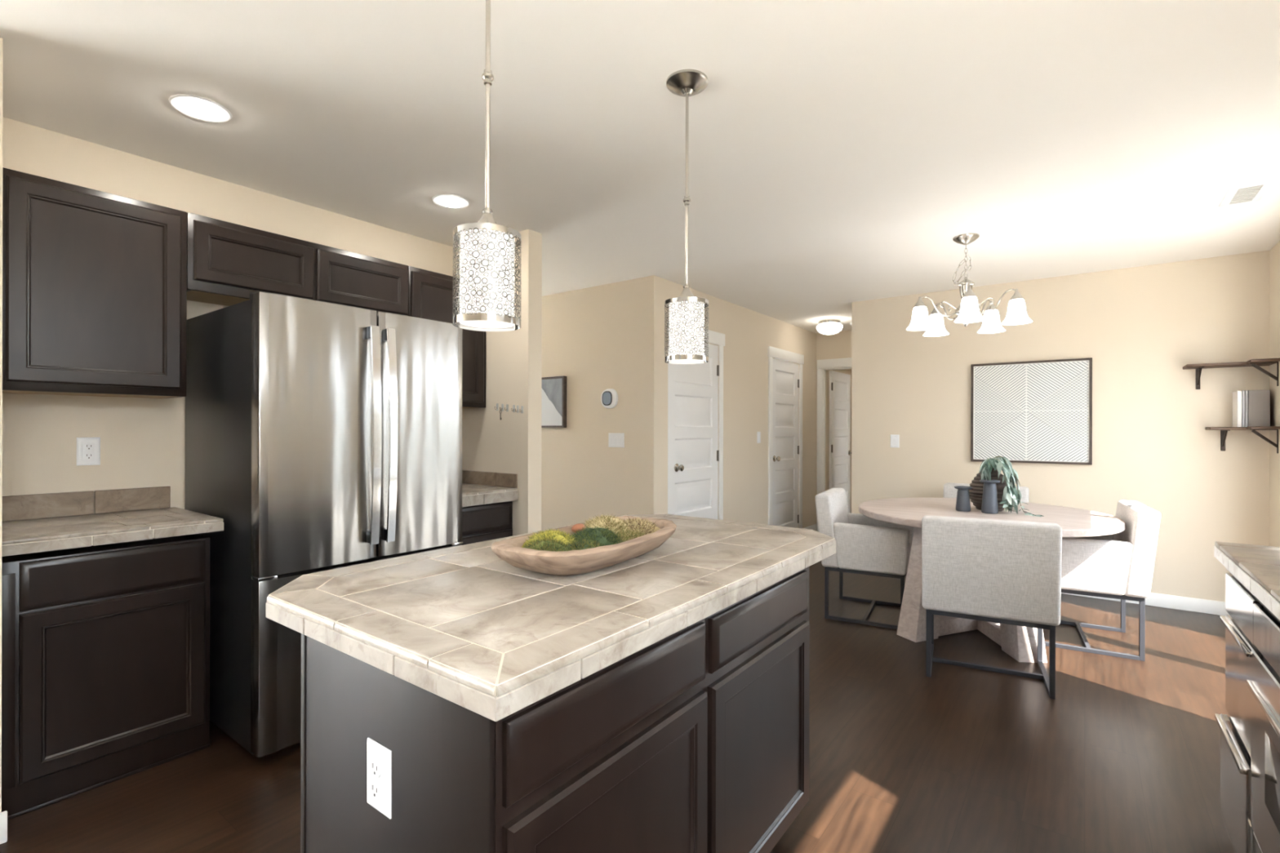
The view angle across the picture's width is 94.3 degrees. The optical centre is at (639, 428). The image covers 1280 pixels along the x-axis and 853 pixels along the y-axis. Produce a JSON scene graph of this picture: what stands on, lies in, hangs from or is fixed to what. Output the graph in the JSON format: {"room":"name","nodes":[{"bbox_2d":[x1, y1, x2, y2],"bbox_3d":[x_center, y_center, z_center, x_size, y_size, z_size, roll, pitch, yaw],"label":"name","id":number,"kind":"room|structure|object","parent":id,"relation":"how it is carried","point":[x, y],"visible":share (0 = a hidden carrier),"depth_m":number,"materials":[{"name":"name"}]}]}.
{"room":"kitchen","nodes":[
{"label":"kitchen","id":0,"kind":"room"},
{"bbox_2d":[0,36,3,813],"bbox_3d":[-2.270,0.035,1.978,0.675,2.475,0.125,0,0,37],"label":"wall","id":1,"kind":"structure","parent":0,"point":[1,38],"depth_m":1.82,"materials":[{"name":"beige paint"}]},
{"bbox_2d":[0,810,7,844],"bbox_3d":[-1.994,1.226,1.777,0.012,0.095,0.137,0,0,37],"label":"baseboard","id":2,"kind":"structure","parent":1,"relation":"attached to","point":[3,815],"depth_m":1.82,"materials":[{"name":"white paint"}]},
{"bbox_2d":[2,116,459,514],"bbox_3d":[-1.909,0.036,3.123,0.120,2.475,2.410,0,0,37],"label":"wall","id":3,"kind":"structure","parent":0,"point":[143,440],"depth_m":2.59,"materials":[{"name":"beige paint"}]},
{"bbox_2d":[1,485,170,521],"bbox_3d":[-2.316,0.309,2.465,0.012,0.098,0.591,0,0,37],"label":"backsplash","id":4,"kind":"structure","parent":3,"relation":"attached to","point":[24,507],"depth_m":2.46,"materials":[{"name":"tile"}]},
{"bbox_2d":[76,437,100,466],"bbox_3d":[-2.306,0.094,2.484,0.010,0.117,0.074,0,0,37],"label":"wall outlet","id":5,"kind":"object","parent":3,"relation":"attached to","point":[88,449],"visible":1,"depth_m":2.48,"materials":[{"name":"white plastic"}]},
{"bbox_2d":[83,443,94,459],"bbox_3d":[-2.304,0.094,2.482,0.002,0.068,0.034,0,0,37],"label":"receptacle","id":6,"kind":"object","parent":5,"relation":"attached to","point":[88,448],"depth_m":2.48,"materials":[{"name":"white plastic"}]},
{"bbox_2d":[2,167,186,398],"bbox_3d":[-2.206,-0.530,2.375,0.294,0.788,0.577,0,0,37],"label":"upper cabinet","id":7,"kind":"object","parent":3,"relation":"attached to","point":[95,282],"visible":1,"depth_m":2.28,"materials":[{"name":"brown wood"}]},
{"bbox_2d":[186,212,408,315],"bbox_3d":[-1.722,-0.759,3.020,0.294,0.328,1.032,0,0,37],"label":"upper cabinet","id":8,"kind":"object","parent":3,"relation":"attached to","point":[228,262],"visible":0.73,"depth_m":2.81,"materials":[{"name":"brown wood"}]},
{"bbox_2d":[408,266,485,408],"bbox_3d":[-1.248,-0.528,3.652,0.294,0.788,0.544,0,0,37],"label":"upper cabinet","id":9,"kind":"object","parent":3,"relation":"attached to","point":[430,294],"visible":0.35,"depth_m":3.56,"materials":[{"name":"brown wood"}]},
{"bbox_2d":[462,470,517,488],"bbox_3d":[-1.151,0.311,3.554,0.572,0.098,0.589,0,0,37],"label":"backsplash","id":10,"kind":"structure","parent":3,"relation":"attached to","point":[478,477],"depth_m":3.76,"materials":[{"name":"tile"}]},
{"bbox_2d":[462,229,542,535],"bbox_3d":[-0.905,0.038,3.808,0.665,2.475,0.110,0,0,37],"label":"wall","id":11,"kind":"structure","parent":0,"point":[512,443],"depth_m":3.63,"materials":[{"name":"beige paint"}]},
{"bbox_2d":[504,404,508,411],"bbox_3d":[-0.827,-0.129,3.666,0.018,0.044,0.023,0,0,37],"label":"wall hook","id":12,"kind":"object","parent":11,"relation":"attached to","point":[507,405],"visible":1,"depth_m":3.67,"materials":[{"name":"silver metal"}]},
{"bbox_2d":[511,404,515,412],"bbox_3d":[-0.779,-0.125,3.630,0.018,0.044,0.023,0,0,37],"label":"wall hook","id":13,"kind":"object","parent":11,"relation":"attached to","point":[513,406],"visible":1,"depth_m":3.63,"materials":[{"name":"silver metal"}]},
{"bbox_2d":[519,405,523,413],"bbox_3d":[-0.719,-0.116,3.585,0.018,0.044,0.023,0,0,37],"label":"wall hook","id":14,"kind":"object","parent":11,"relation":"attached to","point":[522,406],"visible":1,"depth_m":3.59,"materials":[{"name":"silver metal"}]},
{"bbox_2d":[541,275,662,530],"bbox_3d":[-1.381,0.037,5.820,3.810,2.475,0.120,0,0,37],"label":"wall","id":15,"kind":"structure","parent":0,"point":[601,338],"depth_m":4.94,"materials":[{"name":"beige paint"}]},
{"bbox_2d":[541,376,566,427],"bbox_3d":[-1.023,-0.235,5.452,0.925,0.450,0.039,0,0,37],"label":"framed picture","id":16,"kind":"object","parent":15,"relation":"attached to","point":[553,389],"visible":0.41,"depth_m":5.25,"materials":[{"name":"brown wood"}]},
{"bbox_2d":[600,388,617,408],"bbox_3d":[-0.255,-0.248,4.888,0.172,0.164,0.022,0,0,37],"label":"thermostat","id":17,"kind":"object","parent":15,"relation":"attached to","point":[609,398],"visible":1,"depth_m":4.87,"materials":[{"name":"white plastic"}]},
{"bbox_2d":[608,432,624,447],"bbox_3d":[-0.196,0.094,4.850,0.165,0.117,0.011,0,0,37],"label":"switch plate","id":18,"kind":"object","parent":15,"relation":"attached to","point":[615,440],"visible":1,"depth_m":4.84,"materials":[{"name":"white plastic"}]},
{"bbox_2d":[609,435,613,444],"bbox_3d":[-0.235,0.093,4.875,0.033,0.066,0.004,0,0,37],"label":"rocker switch","id":19,"kind":"object","parent":18,"relation":"attached to","point":[611,437],"depth_m":4.87,"materials":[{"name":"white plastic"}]},
{"bbox_2d":[613,435,617,444],"bbox_3d":[-0.198,0.094,4.847,0.033,0.066,0.004,0,0,37],"label":"rocker switch","id":20,"kind":"object","parent":18,"relation":"attached to","point":[615,437],"depth_m":4.85,"materials":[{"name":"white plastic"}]},
{"bbox_2d":[618,435,622,444],"bbox_3d":[-0.162,0.094,4.820,0.033,0.066,0.004,0,0,37],"label":"rocker switch","id":21,"kind":"object","parent":18,"relation":"attached to","point":[620,437],"depth_m":4.82,"materials":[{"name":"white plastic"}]},
{"bbox_2d":[0,511,1235,852],"bbox_3d":[-0.129,1.337,4.330,7.605,0.120,12.220,0,0,37],"label":"floor","id":22,"kind":"structure","parent":0,"point":[1125,757],"depth_m":2.27,"materials":[{"name":"brown wood"}]},
{"bbox_2d":[1,533,209,820],"bbox_3d":[-2.104,0.854,2.300,0.549,0.838,0.583,0,0,37],"label":"base cabinet","id":23,"kind":"object","parent":22,"relation":"on","point":[105,648],"visible":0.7,"depth_m":2.11,"materials":[{"name":"brown wood"}]},
{"bbox_2d":[1,485,223,556],"bbox_3d":[-2.082,0.334,2.304,0.580,0.146,0.617,0,0,37],"label":"countertop","id":24,"kind":"structure","parent":23,"relation":"on","point":[51,522],"depth_m":2.32,"materials":[{"name":"tile"}]},
{"bbox_2d":[184,290,462,757],"bbox_3d":[-1.455,0.374,2.805,0.909,1.800,0.911,0,0,37],"label":"refrigerator","id":25,"kind":"object","parent":22,"relation":"on","point":[322,436],"visible":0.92,"depth_m":2.43,"materials":[{"name":"silver metal"}]},
{"bbox_2d":[462,501,512,545],"bbox_3d":[-1.167,0.856,3.550,0.549,0.838,0.605,0,0,37],"label":"base cabinet","id":26,"kind":"object","parent":22,"relation":"on","point":[482,522],"visible":0.16,"depth_m":3.46,"materials":[{"name":"brown wood"}]},
{"bbox_2d":[462,470,518,506],"bbox_3d":[-1.150,0.348,3.547,0.580,0.172,0.599,0,0,37],"label":"countertop","id":27,"kind":"structure","parent":26,"relation":"on","point":[478,487],"depth_m":3.61,"materials":[{"name":"stone"}]},
{"bbox_2d":[300,566,809,852],"bbox_3d":[-0.077,0.844,1.565,0.628,0.866,1.277,0,0,37],"label":"kitchen island","id":28,"kind":"object","parent":22,"relation":"on","point":[695,740],"visible":0.59,"depth_m":1.15,"materials":[{"name":"brown wood"}]},
{"bbox_2d":[366,737,391,818],"bbox_3d":[-0.468,0.623,1.058,0.076,0.118,0.010,0,0,37],"label":"wall outlet","id":29,"kind":"object","parent":28,"relation":"attached to","point":[379,783],"visible":1,"depth_m":1.05,"materials":[{"name":"white plastic"}]},
{"bbox_2d":[369,780,381,799],"bbox_3d":[-0.470,0.643,1.055,0.033,0.033,0.002,0,0,37],"label":"receptacle","id":30,"kind":"object","parent":29,"relation":"attached to","point":[375,785],"depth_m":1.05,"materials":[{"name":"white plastic"}]},
{"bbox_2d":[370,758,381,777],"bbox_3d":[-0.470,0.604,1.055,0.033,0.033,0.002,0,0,37],"label":"receptacle","id":31,"kind":"object","parent":29,"relation":"attached to","point":[375,763],"depth_m":1.05,"materials":[{"name":"white plastic"}]},
{"bbox_2d":[266,514,836,721],"bbox_3d":[-0.093,0.388,1.725,0.895,0.050,1.558,0,0,37],"label":"island countertop","id":32,"kind":"structure","parent":28,"relation":"on","point":[490,637],"depth_m":1.23,"materials":[{"name":"stone"}]},
{"bbox_2d":[491,515,676,575],"bbox_3d":[-0.130,0.322,1.644,0.327,0.081,0.611,0,0,37],"label":"dough bowl","id":33,"kind":"object","parent":32,"relation":"on","point":[572,562],"visible":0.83,"depth_m":1.44,"materials":[{"name":"brown wood"}]},
{"bbox_2d":[524,537,568,551],"bbox_3d":[-0.225,0.307,1.504,0.153,0.066,0.141,0,0,6],"label":"clump","id":34,"kind":"object","parent":33,"relation":"in","point":[548,545],"visible":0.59,"depth_m":1.48,"materials":[{"name":"green plant"}]},
{"bbox_2d":[521,527,577,547],"bbox_3d":[-0.230,0.303,1.570,0.149,0.076,0.180,0,0,44],"label":"clump","id":35,"kind":"object","parent":33,"relation":"in","point":[557,535],"visible":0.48,"depth_m":1.55,"materials":[{"name":"yellow plant"}]},
{"bbox_2d":[571,523,585,533],"bbox_3d":[-0.178,0.290,1.727,0.032,0.028,0.051,0,0,37],"label":"seed pod","id":36,"kind":"object","parent":33,"relation":"in","point":[580,526],"visible":0.62,"depth_m":1.71,"materials":[{"name":"orange plant"}]},
{"bbox_2d":[563,537,604,551],"bbox_3d":[-0.148,0.309,1.510,0.137,0.064,0.162,0,0,37],"label":"clump","id":37,"kind":"object","parent":33,"relation":"in","point":[585,544],"visible":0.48,"depth_m":1.49,"materials":[{"name":"green plant"}]},
{"bbox_2d":[570,525,625,546],"bbox_3d":[-0.122,0.306,1.639,0.193,0.075,0.175,0,0,27],"label":"clump","id":38,"kind":"object","parent":33,"relation":"in","point":[605,536],"visible":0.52,"depth_m":1.61,"materials":[{"name":"green plant"}]},
{"bbox_2d":[581,514,631,534],"bbox_3d":[-0.101,0.295,1.758,0.176,0.087,0.188,0,0,37],"label":"clump","id":39,"kind":"object","parent":33,"relation":"in","point":[616,524],"visible":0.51,"depth_m":1.74,"materials":[{"name":"beige plant"}]},
{"bbox_2d":[613,528,644,544],"bbox_3d":[-0.043,0.311,1.676,0.110,0.062,0.187,0,0,28],"label":"clump","id":40,"kind":"object","parent":33,"relation":"in","point":[628,535],"visible":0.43,"depth_m":1.66,"materials":[{"name":"beige plant"}]},
{"bbox_2d":[622,516,660,535],"bbox_3d":[-0.019,0.305,1.792,0.170,0.077,0.182,0,0,-34],"label":"clump","id":41,"kind":"object","parent":33,"relation":"in","point":[646,527],"visible":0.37,"depth_m":1.76,"materials":[{"name":"beige plant"}]},
{"bbox_2d":[814,488,914,629],"bbox_3d":[1.578,0.864,4.137,0.586,0.832,0.590,0,0,29],"label":"dining chair","id":42,"kind":"object","parent":22,"relation":"on","point":[865,545],"visible":0.84,"depth_m":3.92,"materials":[{"name":"fabric"}]},
{"bbox_2d":[942,482,1029,502],"bbox_3d":[2.622,0.866,4.569,0.590,0.832,0.586,0,0,37],"label":"dining chair","id":43,"kind":"object","parent":22,"relation":"on","point":[949,491],"visible":0.09,"depth_m":4.84,"materials":[{"name":"fabric"}]},
{"bbox_2d":[921,515,1062,699],"bbox_3d":[1.828,0.865,3.136,0.590,0.832,0.586,0,0,28],"label":"dining chair","id":44,"kind":"object","parent":22,"relation":"on","point":[1002,571],"visible":1,"depth_m":2.90,"materials":[{"name":"fabric"}]},
{"bbox_2d":[858,497,1124,662],"bbox_3d":[2.204,0.906,3.858,1.470,0.750,1.470,0,0,37],"label":"dining table","id":45,"kind":"object","parent":22,"relation":"on","point":[1020,642],"visible":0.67,"depth_m":3.63,"materials":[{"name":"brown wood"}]},
{"bbox_2d":[954,485,972,511],"bbox_3d":[2.090,0.452,3.838,0.104,0.158,0.104,0,0,37],"label":"candle holder","id":46,"kind":"object","parent":45,"relation":"on","point":[962,503],"visible":1,"depth_m":3.81,"materials":[{"name":"metal"}]},
{"bbox_2d":[968,466,1007,511],"bbox_3d":[2.291,0.382,3.887,0.254,0.298,0.254,0,0,37],"label":"vase","id":47,"kind":"object","parent":45,"relation":"on","point":[975,494],"visible":0.46,"depth_m":3.83,"materials":[{"name":"grey ceramic"}]},
{"bbox_2d":[978,456,1044,516],"bbox_3d":[2.335,0.359,3.719,0.214,0.366,0.348,0,0,-25],"label":"bunch","id":48,"kind":"object","parent":47,"relation":"in","point":[1011,497],"visible":1,"depth_m":3.73,"materials":[{"name":"green plant"}]},
{"bbox_2d":[979,479,999,514],"bbox_3d":[2.204,0.427,3.740,0.112,0.208,0.112,0,0,37],"label":"candle holder","id":49,"kind":"object","parent":45,"relation":"on","point":[989,498],"visible":1,"depth_m":3.71,"materials":[{"name":"stone"}]},
{"bbox_2d":[1044,500,1160,661],"bbox_3d":[2.728,0.867,3.625,0.586,0.832,0.590,0,0,30],"label":"dining chair","id":50,"kind":"object","parent":22,"relation":"on","point":[1118,566],"visible":0.58,"depth_m":3.35,"materials":[{"name":"fabric"}]},
{"bbox_2d":[1214,567,1260,852],"bbox_3d":[1.981,0.854,1.581,0.603,0.855,0.392,0,0,37],"label":"dishwasher","id":51,"kind":"object","parent":22,"relation":"on","point":[1235,730],"visible":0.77,"depth_m":1.73,"materials":[{"name":"silver metal"}]},
{"bbox_2d":[1245,597,1279,852],"bbox_3d":[1.630,0.853,1.105,0.594,0.855,0.770,0,0,37],"label":"oven range","id":52,"kind":"object","parent":22,"relation":"on","point":[1264,685],"visible":0.83,"depth_m":1.47,"materials":[{"name":"silver metal"}]},
{"bbox_3d":[0.618,0.847,-0.293,0.617,0.862,2.665,0,0,37],"label":"base cabinet","id":53,"kind":"object","parent":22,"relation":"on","visible":0},
{"bbox_2d":[1213,542,1279,620],"bbox_3d":[0.968,0.390,0.194,0.642,0.050,3.872,0,0,37],"label":"countertop","id":54,"kind":"structure","parent":53,"relation":"on","point":[1257,567],"depth_m":1.61,"materials":[{"name":"tile"}]},
{"bbox_2d":[0,0,1279,333],"bbox_3d":[-0.124,-1.258,4.330,7.605,0.120,12.220,0,0,37],"label":"ceiling","id":55,"kind":"structure","parent":0,"point":[839,150],"depth_m":2.29,"materials":[{"name":"white paint"}]},
{"bbox_2d":[168,94,231,122],"bbox_3d":[-1.646,-1.192,2.227,0.190,0.018,0.190,0,0,37],"label":"recessed light","id":56,"kind":"object","parent":55,"relation":"in","point":[196,107],"visible":1,"depth_m":2.21,"materials":[{"name":"white plastic"}]},
{"bbox_2d":[431,194,469,208],"bbox_3d":[-0.997,-1.191,3.133,0.190,0.018,0.190,0,0,37],"label":"recessed light","id":57,"kind":"object","parent":55,"relation":"in","point":[448,201],"visible":1,"depth_m":3.11,"materials":[{"name":"white plastic"}]},
{"bbox_2d":[453,0,521,331],"bbox_3d":[-0.350,-0.717,1.365,0.152,0.963,0.152,0,0,37],"label":"pendant lamp","id":58,"kind":"object","parent":55,"relation":"hanging from","point":[486,255],"visible":1,"depth_m":1.32,"materials":[{"name":"silver metal"}]},
{"bbox_2d":[459,229,514,328],"bbox_3d":[-0.351,-0.343,1.365,0.122,0.202,0.122,0,0,37],"label":"diffuser","id":59,"kind":"object","parent":58,"relation":"attached to","point":[484,281],"depth_m":1.31,"materials":[{"name":"white glass"}]},
{"bbox_2d":[664,69,708,364],"bbox_3d":[0.161,-0.714,2.048,0.152,0.967,0.152,0,0,37],"label":"pendant lamp","id":60,"kind":"object","parent":55,"relation":"hanging from","point":[686,321],"visible":1,"depth_m":2.00,"materials":[{"name":"silver metal"}]},
{"bbox_2d":[668,301,704,362],"bbox_3d":[0.161,-0.336,2.048,0.122,0.198,0.122,0,0,37],"label":"diffuser","id":61,"kind":"object","parent":60,"relation":"attached to","point":[686,318],"depth_m":1.99,"materials":[{"name":"white glass"}]},
{"bbox_2d":[816,318,842,334],"bbox_3d":[2.077,-1.113,6.505,0.276,0.159,0.276,0,0,37],"label":"flush ceiling light","id":62,"kind":"object","parent":55,"relation":"attached to","point":[826,326],"visible":1,"depth_m":6.41,"materials":[{"name":"white glass"}]},
{"bbox_2d":[906,233,1032,336],"bbox_3d":[2.038,-0.910,3.679,0.664,0.566,0.671,0,0,37],"label":"chandelier","id":63,"kind":"object","parent":55,"relation":"hanging from","point":[968,312],"visible":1,"depth_m":3.68,"materials":[{"name":"white glass"}]},
{"bbox_2d":[1218,178,1275,207],"bbox_3d":[3.066,-1.187,3.006,0.155,0.009,0.325,0,0,37],"label":"ceiling vent","id":64,"kind":"object","parent":55,"relation":"in","point":[1251,192],"visible":1,"depth_m":2.98,"materials":[{"name":"white plastic"}]},
{"bbox_2d":[662,278,816,528],"bbox_3d":[1.145,0.042,6.115,0.120,2.475,3.380,0,0,37],"label":"wall","id":65,"kind":"structure","parent":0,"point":[748,333],"depth_m":5.93,"materials":[{"name":"beige paint"}]},
{"bbox_2d":[667,335,719,519],"bbox_3d":[0.484,0.253,5.112,0.103,2.027,0.824,0,0,37],"label":"door","id":66,"kind":"structure","parent":65,"relation":"in","point":[693,451],"depth_m":5.12,"materials":[{"name":"white paint"}]},
{"bbox_2d":[666,319,724,519],"bbox_3d":[0.500,0.201,5.136,0.022,2.155,0.932,0,0,37],"label":"door frame","id":67,"kind":"structure","parent":65,"relation":"attached to","point":[716,338],"depth_m":5.45,"materials":[{"name":"white paint"}]},
{"bbox_2d":[756,431,760,443],"bbox_3d":[1.227,0.089,6.115,0.011,0.117,0.076,0,0,37],"label":"switch plate","id":68,"kind":"object","parent":65,"relation":"attached to","point":[758,433],"visible":1,"depth_m":6.10,"materials":[{"name":"white plastic"}]},
{"bbox_2d":[772,358,799,528],"bbox_3d":[1.648,0.255,6.666,0.103,2.027,0.760,0,0,37],"label":"door","id":69,"kind":"structure","parent":65,"relation":"in","point":[785,447],"depth_m":6.68,"materials":[{"name":"white paint"}]},
{"bbox_2d":[767,346,804,528],"bbox_3d":[1.646,0.203,6.666,0.022,2.155,0.965,0,0,37],"label":"door frame","id":70,"kind":"structure","parent":65,"relation":"attached to","point":[772,352],"depth_m":6.41,"materials":[{"name":"white paint"}]},
{"bbox_2d":[804,524,817,531],"bbox_3d":[2.067,1.234,7.237,0.013,0.095,0.475,0,0,37],"label":"baseboard","id":71,"kind":"structure","parent":65,"relation":"attached to","point":[814,526],"depth_m":7.33,"materials":[{"name":"white paint"}]},
{"bbox_2d":[816,329,852,524],"bbox_3d":[2.618,0.045,7.197,1.180,2.475,0.120,0,0,37],"label":"wall","id":72,"kind":"structure","parent":0,"point":[837,345],"depth_m":7.35,"materials":[{"name":"beige paint"}]},
{"bbox_2d":[817,357,851,531],"bbox_3d":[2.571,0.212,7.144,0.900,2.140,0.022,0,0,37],"label":"trim","id":73,"kind":"structure","parent":72,"relation":"attached to","point":[836,362],"depth_m":7.38,"materials":[{"name":"white paint"}]},
{"bbox_2d":[826,368,851,511],"bbox_3d":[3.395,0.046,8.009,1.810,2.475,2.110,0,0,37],"label":"door frame","id":74,"kind":"structure","parent":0,"point":[848,371],"depth_m":8.35,"materials":[{"name":"beige paint"}]},
{"bbox_2d":[829,370,851,513],"bbox_3d":[2.636,0.270,7.729,0.103,2.000,0.757,0,0,37],"label":"door","id":75,"kind":"structure","parent":74,"relation":"in","point":[840,452],"depth_m":7.72,"materials":[{"name":"white paint"}]},
{"bbox_2d":[851,250,1270,601],"bbox_3d":[3.179,0.046,4.790,2.865,2.475,0.120,0,0,37],"label":"wall","id":76,"kind":"structure","parent":0,"point":[1139,326],"depth_m":4.42,"materials":[{"name":"beige paint"}]},
{"bbox_2d":[890,434,899,447],"bbox_3d":[2.302,0.112,5.365,0.076,0.117,0.011,0,0,37],"label":"switch plate","id":77,"kind":"object","parent":76,"relation":"attached to","point":[895,438],"visible":1,"depth_m":5.36,"materials":[{"name":"white plastic"}]},
{"bbox_2d":[893,437,896,444],"bbox_3d":[2.300,0.112,5.362,0.033,0.066,0.004,0,0,37],"label":"rocker switch","id":78,"kind":"object","parent":77,"relation":"attached to","point":[894,438],"depth_m":5.36,"materials":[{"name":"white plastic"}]},
{"bbox_2d":[970,357,1092,465],"bbox_3d":[3.108,-0.133,4.748,0.809,0.812,0.031,0,0,37],"label":"framed artwork","id":79,"kind":"object","parent":76,"relation":"attached to","point":[1031,411],"visible":1,"depth_m":4.73,"materials":[{"name":"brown wood"}]},
{"bbox_2d":[1061,592,1229,616],"bbox_3d":[3.089,1.236,4.773,2.745,0.095,0.013,0,0,37],"label":"baseboard","id":80,"kind":"structure","parent":76,"relation":"attached to","point":[1184,603],"depth_m":4.20,"materials":[{"name":"white paint"}]},
{"bbox_2d":[1204,426,1248,450],"bbox_3d":[4.008,0.070,3.969,0.312,0.163,0.200,0,0,37],"label":"wall shelf","id":81,"kind":"object","parent":76,"relation":"attached to","point":[1224,430],"visible":0.91,"depth_m":3.98,"materials":[{"name":"brown wood"}]},
{"bbox_2d":[1232,391,1242,426],"bbox_3d":[4.003,-0.130,3.980,0.023,0.238,0.160,0,0,37],"label":"book","id":82,"kind":"object","parent":81,"relation":"on","point":[1237,395],"visible":0.87,"depth_m":3.92,"materials":[{"name":"white paper"}]},
{"bbox_2d":[1241,390,1244,426],"bbox_3d":[4.018,-0.131,3.968,0.013,0.240,0.160,0,0,37],"label":"book","id":83,"kind":"object","parent":81,"relation":"on","point":[1243,391],"visible":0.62,"depth_m":3.90,"materials":[{"name":"grey paper"}]},
{"bbox_2d":[1244,390,1248,426],"bbox_3d":[4.030,-0.131,3.960,0.013,0.240,0.160,0,0,37],"label":"book","id":84,"kind":"object","parent":81,"relation":"on","point":[1246,391],"visible":0.55,"depth_m":3.90,"materials":[{"name":"grey paper"}]},
{"bbox_2d":[1248,389,1270,426],"bbox_3d":[4.076,-0.132,3.925,0.100,0.241,0.160,0,0,37],"label":"book","id":85,"kind":"object","parent":81,"relation":"on","point":[1259,401],"visible":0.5,"depth_m":3.86,"materials":[{"name":"grey paper"}]},
{"bbox_2d":[1182,361,1275,389],"bbox_3d":[3.962,-0.358,4.004,0.429,0.163,0.200,0,0,37],"label":"wall shelf","id":86,"kind":"object","parent":76,"relation":"attached to","point":[1198,367],"visible":0.96,"depth_m":4.01,"materials":[{"name":"brown wood"}]},
{"bbox_2d":[1269,240,1279,546],"bbox_3d":[1.760,0.043,0.606,0.120,2.475,8.280,0,0,37],"label":"wall","id":87,"kind":"structure","parent":0,"point":[1274,255],"depth_m":3.85,"materials":[{"name":"beige paint"}]},
{"bbox_2d":[1246,426,1279,453],"bbox_3d":[3.983,0.071,3.790,0.138,0.172,0.114,0,0,37],"label":"wall shelf","id":88,"kind":"object","parent":87,"relation":"attached to","point":[1253,428],"visible":1,"depth_m":3.78,"materials":[{"name":"brown wood"}]},
{"bbox_2d":[1247,357,1279,386],"bbox_3d":[3.984,-0.357,3.790,0.138,0.172,0.114,0,0,37],"label":"wall shelf","id":89,"kind":"object","parent":87,"relation":"attached to","point":[1254,362],"visible":1,"depth_m":3.78,"materials":[{"name":"brown wood"}]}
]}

